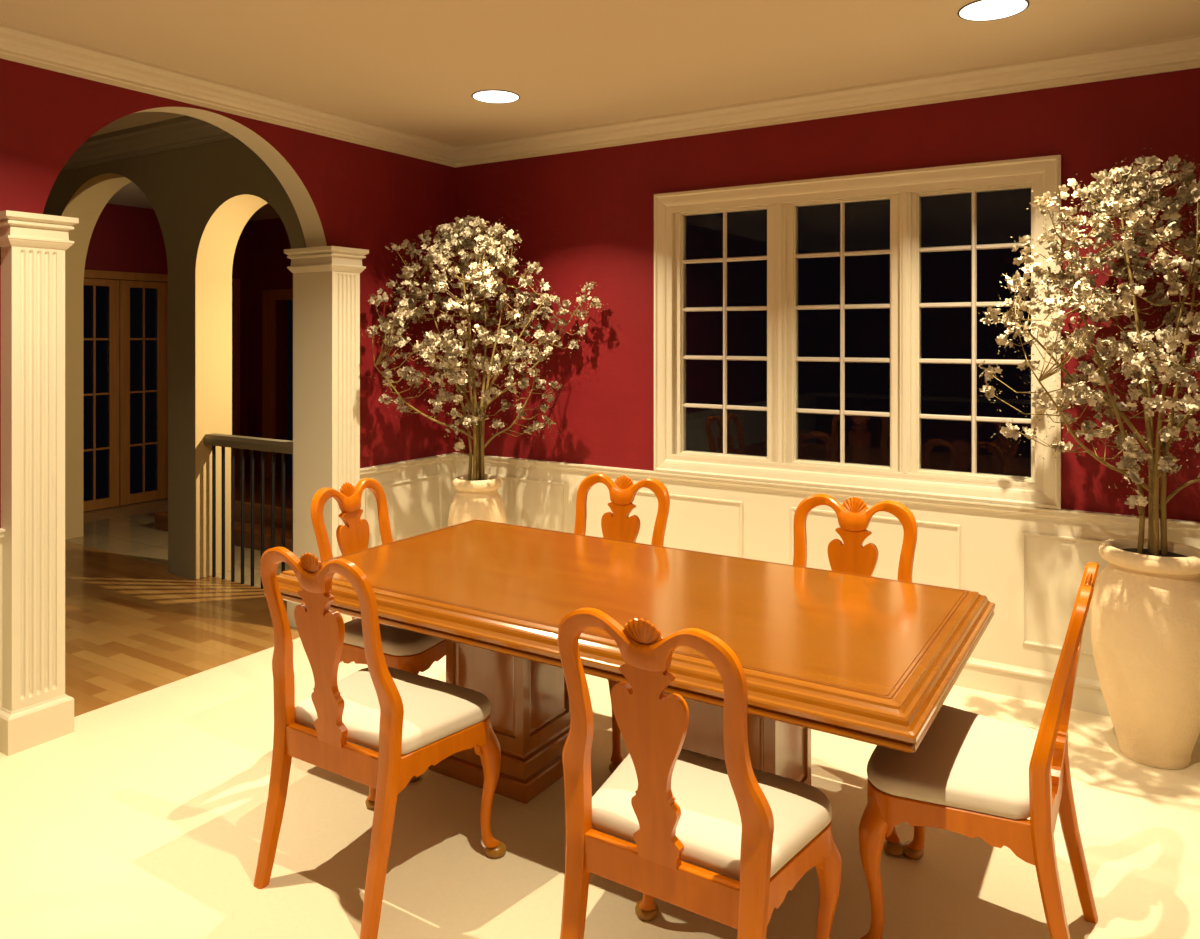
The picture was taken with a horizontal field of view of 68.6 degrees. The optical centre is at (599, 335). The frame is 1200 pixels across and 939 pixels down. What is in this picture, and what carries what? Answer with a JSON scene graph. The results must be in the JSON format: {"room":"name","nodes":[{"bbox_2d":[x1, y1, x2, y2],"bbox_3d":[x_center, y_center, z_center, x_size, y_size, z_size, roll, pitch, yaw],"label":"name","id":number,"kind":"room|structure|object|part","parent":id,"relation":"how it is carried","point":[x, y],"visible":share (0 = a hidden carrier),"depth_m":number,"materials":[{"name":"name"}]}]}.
{"room":"dining room","nodes":[
{"label":"dining room","id":0,"kind":"room"},
{"bbox_2d":[91,112,185,136],"bbox_3d":[-5.120,-1.525,3.691,4.595,0.150,6.646,0,0,32],"label":"ceiling","id":1,"kind":"structure","parent":0,"point":[140,118],"depth_m":5.94,"materials":[{"name":"beige paint"}]},
{"bbox_2d":[85,203,247,480],"bbox_3d":[-4.582,0.100,8.717,0.150,3.100,2.714,0,0,32],"label":"wall","id":2,"kind":"structure","parent":0,"point":[123,238],"depth_m":8.69,"materials":[{"name":"red paint"}]},
{"bbox_2d":[61,116,235,170],"bbox_3d":[-5.090,-1.369,3.678,4.360,0.167,6.356,0,0,32],"label":"trim","id":3,"kind":"structure","parent":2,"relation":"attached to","point":[183,131],"depth_m":6.14,"materials":[{"name":"beige paint"}]},
{"bbox_2d":[83,269,239,511],"bbox_3d":[-4.568,0.517,8.617,0.070,2.265,2.330,0,0,32],"label":"door","id":4,"kind":"structure","parent":2,"relation":"in","point":[125,323],"depth_m":8.57,"materials":[{"name":"brown wood"}]},
{"bbox_3d":[-4.782,0.540,8.308,0.006,2.020,0.282,0,0,32],"label":"pane","id":5,"kind":"part","parent":4,"relation":"part of","materials":[{"name":"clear glass"}]},
{"bbox_3d":[-4.527,0.540,8.714,0.006,2.020,0.282,0,0,32],"label":"pane","id":6,"kind":"part","parent":4,"relation":"part of","materials":[{"name":"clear glass"}]},
{"bbox_3d":[-4.068,0.555,9.438,0.040,2.180,0.266,0,0,32],"label":"panel","id":7,"kind":"part","parent":4,"relation":"part of","materials":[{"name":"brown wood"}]},
{"bbox_2d":[43,138,305,578],"bbox_3d":[-3.322,0.100,6.485,4.360,3.100,0.278,0,0,32],"label":"wall","id":8,"kind":"structure","parent":0,"point":[202,197],"depth_m":6.05,"materials":[{"name":"brown paint"}]},
{"bbox_2d":[108,182,279,220],"bbox_3d":[-2.663,-1.430,7.592,4.595,0.340,2.574,0,0,32],"label":"ceiling","id":9,"kind":"structure","parent":0,"point":[130,194],"depth_m":8.28,"materials":[{"name":"beige paint"}]},
{"bbox_2d":[154,473,291,551],"bbox_3d":[-2.002,1.505,7.438,3.120,0.290,1.810,0,0,32],"label":"floor","id":10,"kind":"structure","parent":0,"point":[160,519],"depth_m":7.13,"materials":[{"name":"brown wood"}]},
{"bbox_2d":[0,58,455,709],"bbox_3d":[-2.939,0.215,2.822,0.191,2.870,7.200,0,0,32],"label":"wall","id":11,"kind":"structure","parent":0,"point":[341,193],"depth_m":5.15,"materials":[{"name":"red paint"}]},
{"bbox_2d":[0,22,1199,167],"bbox_3d":[-0.634,-1.167,1.371,5.300,0.110,7.200,0,0,32],"label":"trim","id":12,"kind":"structure","parent":11,"relation":"attached to","point":[20,45],"depth_m":4.28,"materials":[{"name":"beige paint"}]},
{"bbox_2d":[248,218,292,479],"bbox_3d":[-1.990,0.195,8.600,4.360,2.910,0.150,0,0,32],"label":"wall","id":13,"kind":"structure","parent":0,"point":[268,239],"depth_m":9.56,"materials":[{"name":"red paint"}]},
{"bbox_2d":[262,289,292,477],"bbox_3d":[-3.120,0.580,9.208,1.260,2.140,0.025,0,0,32],"label":"door","id":14,"kind":"structure","parent":13,"relation":"in","point":[269,297],"depth_m":9.47,"materials":[{"name":"brown wood"}]},
{"bbox_2d":[0,498,1199,938],"bbox_3d":[-2.092,1.710,3.305,10.130,0.120,9.220,0,0,32],"label":"floor","id":15,"kind":"structure","parent":0,"point":[144,820],"depth_m":2.94,"materials":[{"name":"beige carpet"}]},
{"bbox_2d":[0,210,78,755],"bbox_3d":[-2.412,0.581,3.656,0.397,2.139,0.274,0,0,32],"label":"fluted column","id":16,"kind":"structure","parent":15,"relation":"on","point":[36,709],"depth_m":3.55,"materials":[{"name":"beige paint"}]},
{"bbox_2d":[204,433,292,588],"bbox_3d":[-2.256,1.163,5.778,0.994,0.975,0.100,0,0,32],"label":"stair railing","id":17,"kind":"object","parent":15,"relation":"on","point":[284,447],"visible":0.71,"depth_m":5.82,"materials":[{"name":"brown paint"}]},
{"bbox_3d":[-2.256,0.710,5.778,0.994,0.070,0.100,0,0,32],"label":"handrail","id":18,"kind":"part","parent":17,"relation":"part of","materials":[{"name":"brown paint"}]},
{"bbox_2d":[284,246,368,627],"bbox_3d":[-1.558,0.581,5.013,0.397,2.139,0.271,0,0,32],"label":"fluted column","id":19,"kind":"structure","parent":15,"relation":"on","point":[326,279],"depth_m":4.93,"materials":[{"name":"beige paint"}]},
{"bbox_2d":[311,478,445,781],"bbox_3d":[-0.827,1.135,3.614,0.557,1.030,0.608,0,0,22],"label":"dining chair","id":20,"kind":"object","parent":15,"relation":"on","point":[409,651],"visible":0.41,"depth_m":3.49,"materials":[{"name":"brown wood"}]},
{"bbox_3d":[-1.024,0.936,3.695,0.132,0.628,0.530,0,0,22],"label":"frame","id":21,"kind":"part","parent":20,"relation":"part of","materials":[{"name":"brown wood"}]},
{"bbox_3d":[-0.901,1.248,3.377,0.376,0.100,0.031,0,0,29],"label":"rail","id":22,"kind":"part","parent":20,"relation":"part of","materials":[{"name":"brown wood"}]},
{"bbox_2d":[344,618,444,655],"bbox_3d":[-0.776,1.168,3.594,0.418,0.068,0.567,0,0,22],"label":"seat cushion","id":23,"kind":"object","parent":20,"relation":"on","point":[395,641],"depth_m":3.36,"materials":[{"name":"beige fabric"}]},
{"bbox_3d":[-0.726,1.411,3.318,0.115,0.402,0.116,0,0,22],"label":"leg","id":24,"kind":"part","parent":20,"relation":"part of","materials":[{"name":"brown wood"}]},
{"bbox_3d":[-0.615,1.236,3.528,0.065,0.077,0.548,0,0,22],"label":"rail","id":25,"kind":"part","parent":20,"relation":"part of","materials":[{"name":"brown wood"}]},
{"bbox_2d":[253,547,505,938],"bbox_3d":[-0.690,1.135,2.736,0.608,1.030,0.557,0,0,32],"label":"dining chair","id":26,"kind":"object","parent":15,"relation":"on","point":[408,723],"visible":1,"depth_m":2.58,"materials":[{"name":"brown wood"}]},
{"bbox_3d":[-0.994,1.450,2.677,0.054,0.401,0.117,0,0,32],"label":"leg","id":27,"kind":"part","parent":26,"relation":"part of","materials":[{"name":"brown wood"}]},
{"bbox_3d":[-0.803,0.936,2.557,0.530,0.628,0.132,0,0,32],"label":"frame","id":28,"kind":"part","parent":26,"relation":"part of","materials":[{"name":"brown wood"}]},
{"bbox_3d":[-0.782,1.234,2.590,0.400,0.088,0.030,0,0,32],"label":"rail","id":29,"kind":"part","parent":26,"relation":"part of","materials":[{"name":"brown wood"}]},
{"bbox_3d":[-0.780,1.411,3.036,0.116,0.402,0.115,0,0,32],"label":"leg","id":30,"kind":"part","parent":26,"relation":"part of","materials":[{"name":"brown wood"}]},
{"bbox_3d":[-0.613,1.450,2.437,0.054,0.401,0.117,0,0,32],"label":"leg","id":31,"kind":"part","parent":26,"relation":"part of","materials":[{"name":"brown wood"}]},
{"bbox_2d":[295,667,490,754],"bbox_3d":[-0.661,1.168,2.783,0.567,0.068,0.418,0,0,32],"label":"seat cushion","id":32,"kind":"object","parent":26,"relation":"on","point":[438,714],"depth_m":2.69,"materials":[{"name":"beige fabric"}]},
{"bbox_3d":[-0.469,1.248,2.623,0.031,0.100,0.376,0,0,39],"label":"rail","id":33,"kind":"part","parent":26,"relation":"part of","materials":[{"name":"brown wood"}]},
{"bbox_3d":[-0.381,1.411,2.784,0.116,0.402,0.115,0,0,32],"label":"leg","id":34,"kind":"part","parent":26,"relation":"part of","materials":[{"name":"brown wood"}]},
{"bbox_2d":[448,474,505,525],"bbox_3d":[-0.722,1.242,5.172,0.342,0.817,0.342,0,0,32],"label":"floor vase","id":35,"kind":"object","parent":15,"relation":"on","point":[480,500],"visible":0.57,"depth_m":5.06,"materials":[{"name":"beige ceramic"}]},
{"bbox_2d":[362,210,604,480],"bbox_3d":[-0.672,0.069,5.079,1.277,1.604,0.951,0,0,32],"label":"blossom tree","id":36,"kind":"object","parent":35,"relation":"in","point":[488,243],"visible":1,"depth_m":5.11,"materials":[{"name":"white plant"}]},
{"bbox_2d":[574,473,669,772],"bbox_3d":[-0.031,1.135,3.679,0.608,1.030,0.557,0,0,32],"label":"dining chair","id":37,"kind":"object","parent":15,"relation":"on","point":[618,525],"visible":0.27,"depth_m":3.85,"materials":[{"name":"brown wood"}]},
{"bbox_3d":[0.059,1.411,3.379,0.116,0.402,0.115,0,0,32],"label":"leg","id":38,"kind":"part","parent":37,"relation":"part of","materials":[{"name":"brown wood"}]},
{"bbox_3d":[0.082,0.936,3.859,0.530,0.628,0.132,0,0,32],"label":"frame","id":39,"kind":"part","parent":37,"relation":"part of","materials":[{"name":"brown wood"}]},
{"bbox_2d":[264,519,994,803],"bbox_3d":[0.055,1.255,3.094,2.294,0.791,1.180,0,0,32],"label":"dining table","id":40,"kind":"object","parent":15,"relation":"on","point":[868,659],"visible":0.69,"depth_m":2.82,"materials":[{"name":"brown wood"}]},
{"bbox_2d":[557,608,841,938],"bbox_3d":[0.231,1.135,2.154,0.608,1.030,0.557,0,0,32],"label":"dining chair","id":41,"kind":"object","parent":15,"relation":"on","point":[762,830],"visible":1,"depth_m":1.99,"materials":[{"name":"brown wood"}]},
{"bbox_3d":[-0.072,1.450,2.094,0.054,0.401,0.117,0,0,32],"label":"leg","id":42,"kind":"part","parent":41,"relation":"part of","materials":[{"name":"brown wood"}]},
{"bbox_3d":[0.141,1.411,2.454,0.116,0.402,0.115,0,0,32],"label":"leg","id":43,"kind":"part","parent":41,"relation":"part of","materials":[{"name":"brown wood"}]},
{"bbox_3d":[0.139,1.234,2.008,0.400,0.088,0.030,0,0,32],"label":"rail","id":44,"kind":"part","parent":41,"relation":"part of","materials":[{"name":"brown wood"}]},
{"bbox_2d":[592,749,832,880],"bbox_3d":[0.261,1.168,2.200,0.567,0.068,0.418,0,0,32],"label":"seat cushion","id":45,"kind":"object","parent":41,"relation":"on","point":[709,827],"depth_m":2.11,"materials":[{"name":"beige fabric"}]},
{"bbox_3d":[0.309,1.450,1.854,0.054,0.401,0.117,0,0,32],"label":"leg","id":46,"kind":"part","parent":41,"relation":"part of","materials":[{"name":"brown wood"}]},
{"bbox_3d":[0.453,1.248,2.040,0.031,0.100,0.376,0,0,39],"label":"rail","id":47,"kind":"part","parent":41,"relation":"part of","materials":[{"name":"brown wood"}]},
{"bbox_3d":[0.541,1.411,2.202,0.116,0.402,0.115,0,0,32],"label":"leg","id":48,"kind":"part","parent":41,"relation":"part of","materials":[{"name":"brown wood"}]},
{"bbox_2d":[793,494,916,856],"bbox_3d":[0.841,1.135,3.159,0.608,1.030,0.557,0,0,32],"label":"dining chair","id":49,"kind":"object","parent":15,"relation":"on","point":[854,516],"visible":0.25,"depth_m":3.34,"materials":[{"name":"brown wood"}]},
{"bbox_3d":[0.954,0.936,3.339,0.530,0.628,0.132,0,0,32],"label":"frame","id":50,"kind":"part","parent":49,"relation":"part of","materials":[{"name":"brown wood"}]},
{"bbox_3d":[0.931,1.411,2.859,0.116,0.402,0.115,0,0,32],"label":"leg","id":51,"kind":"part","parent":49,"relation":"part of","materials":[{"name":"brown wood"}]},
{"bbox_2d":[859,562,1098,938],"bbox_3d":[1.055,1.135,2.434,0.557,1.030,0.608,0,0,32],"label":"dining chair","id":52,"kind":"object","parent":15,"relation":"on","point":[972,775],"visible":0.88,"depth_m":2.28,"materials":[{"name":"brown wood"}]},
{"bbox_3d":[0.861,1.236,2.557,0.065,0.077,0.548,0,0,32],"label":"rail","id":53,"kind":"part","parent":52,"relation":"part of","materials":[{"name":"brown wood"}]},
{"bbox_3d":[0.755,1.411,2.344,0.115,0.402,0.116,0,0,32],"label":"leg","id":54,"kind":"part","parent":52,"relation":"part of","materials":[{"name":"brown wood"}]},
{"bbox_3d":[1.007,1.411,2.744,0.115,0.402,0.116,0,0,32],"label":"leg","id":55,"kind":"part","parent":52,"relation":"part of","materials":[{"name":"brown wood"}]},
{"bbox_2d":[867,705,1037,819],"bbox_3d":[1.008,1.168,2.464,0.418,0.068,0.567,0,0,32],"label":"seat cushion","id":56,"kind":"object","parent":52,"relation":"on","point":[967,765],"depth_m":2.31,"materials":[{"name":"beige fabric"}]},
{"bbox_3d":[0.904,1.248,2.236,0.376,0.100,0.031,0,0,25],"label":"rail","id":57,"kind":"part","parent":52,"relation":"part of","materials":[{"name":"brown wood"}]},
{"bbox_3d":[1.114,1.450,2.131,0.117,0.401,0.054,0,0,32],"label":"leg","id":58,"kind":"part","parent":52,"relation":"part of","materials":[{"name":"brown wood"}]},
{"bbox_3d":[1.201,1.234,2.342,0.030,0.088,0.400,0,0,32],"label":"rail","id":59,"kind":"part","parent":52,"relation":"part of","materials":[{"name":"brown wood"}]},
{"bbox_3d":[1.234,0.936,2.321,0.132,0.628,0.530,0,0,32],"label":"frame","id":60,"kind":"part","parent":52,"relation":"part of","materials":[{"name":"brown wood"}]},
{"bbox_3d":[1.354,1.450,2.512,0.117,0.401,0.054,0,0,32],"label":"leg","id":61,"kind":"part","parent":52,"relation":"part of","materials":[{"name":"brown wood"}]},
{"bbox_2d":[1090,538,1199,768],"bbox_3d":[2.176,1.242,3.459,0.439,0.817,0.439,0,0,32],"label":"floor vase","id":62,"kind":"object","parent":15,"relation":"on","point":[1145,607],"visible":0.96,"depth_m":3.32,"materials":[{"name":"beige ceramic"}]},
{"bbox_2d":[977,148,1199,555],"bbox_3d":[2.160,0.069,3.352,1.368,1.604,0.859,0,0,32],"label":"blossom tree","id":63,"kind":"object","parent":62,"relation":"in","point":[1114,201],"visible":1,"depth_m":3.42,"materials":[{"name":"white plant"}]},
{"bbox_2d":[0,0,1199,145],"bbox_3d":[-0.593,-1.420,1.375,5.535,0.400,7.550,0,0,32],"label":"ceiling","id":64,"kind":"structure","parent":0,"point":[415,67],"depth_m":3.66,"materials":[{"name":"beige paint"}]},
{"bbox_2d":[472,90,519,102],"bbox_3d":[-0.531,-1.218,4.488,0.246,0.004,0.246,0,0,32],"label":"recessed light","id":65,"kind":"object","parent":64,"relation":"in","point":[488,96],"visible":1,"depth_m":4.48,"materials":[{"name":"white metal"}]},
{"bbox_2d":[957,0,1029,20],"bbox_3d":[1.466,-1.218,3.283,0.246,0.004,0.246,0,0,32],"label":"recessed light","id":66,"kind":"object","parent":64,"relation":"in","point":[979,10],"visible":1,"depth_m":3.28,"materials":[{"name":"white metal"}]},
{"bbox_2d":[455,68,1199,680],"bbox_3d":[1.395,0.215,4.453,5.450,2.870,0.221,0,0,32],"label":"wall","id":67,"kind":"structure","parent":0,"point":[584,216],"depth_m":4.58,"materials":[{"name":"red paint"}]},
{"bbox_2d":[654,155,1060,509],"bbox_3d":[1.227,-0.015,4.534,2.054,1.574,0.204,0,0,32],"label":"window","id":68,"kind":"structure","parent":67,"relation":"in","point":[828,332],"depth_m":4.45,"materials":[{"name":"beige paint"}]},
{"bbox_3d":[0.698,-0.013,4.851,0.618,1.367,0.070,0,0,32],"label":"sash","id":69,"kind":"part","parent":68,"relation":"part of","materials":[{"name":"beige paint"}]},
{"bbox_3d":[0.692,-0.011,4.855,0.518,1.351,0.006,0,0,32],"label":"pane","id":70,"kind":"part","parent":68,"relation":"part of","materials":[{"name":"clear glass"}]},
{"bbox_3d":[1.248,-0.013,4.505,0.592,1.367,0.070,0,0,32],"label":"sash","id":71,"kind":"part","parent":68,"relation":"part of","materials":[{"name":"beige paint"}]},
{"bbox_3d":[1.243,-0.011,4.508,0.501,1.351,0.006,0,0,32],"label":"pane","id":72,"kind":"part","parent":68,"relation":"part of","materials":[{"name":"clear glass"}]},
{"bbox_3d":[1.768,-0.013,4.178,0.549,1.367,0.070,0,0,32],"label":"sash","id":73,"kind":"part","parent":68,"relation":"part of","materials":[{"name":"beige paint"}]},
{"bbox_3d":[1.774,-0.011,4.173,0.507,1.351,0.006,0,0,32],"label":"pane","id":74,"kind":"part","parent":68,"relation":"part of","materials":[{"name":"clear glass"}]},
{"bbox_2d":[954,658,1199,734],"bbox_3d":[-0.634,1.579,1.371,5.300,0.142,7.200,0,0,32],"label":"baseboard","id":75,"kind":"structure","parent":67,"relation":"attached to","point":[1024,683],"depth_m":3.99,"materials":[{"name":"beige paint"}]},
{"bbox_3d":[1.672,0.215,-0.081,0.150,2.870,7.200,0,0,32],"label":"wall","id":76,"kind":"structure","parent":0,"visible":0},
{"bbox_2d":[0,452,1199,541],"bbox_3d":[-0.634,0.800,1.371,5.300,0.052,7.200,0,0,32],"label":"trim","id":77,"kind":"structure","parent":76,"relation":"attached to","point":[1076,516],"depth_m":4.50,"materials":[{"name":"beige paint"}]}
]}

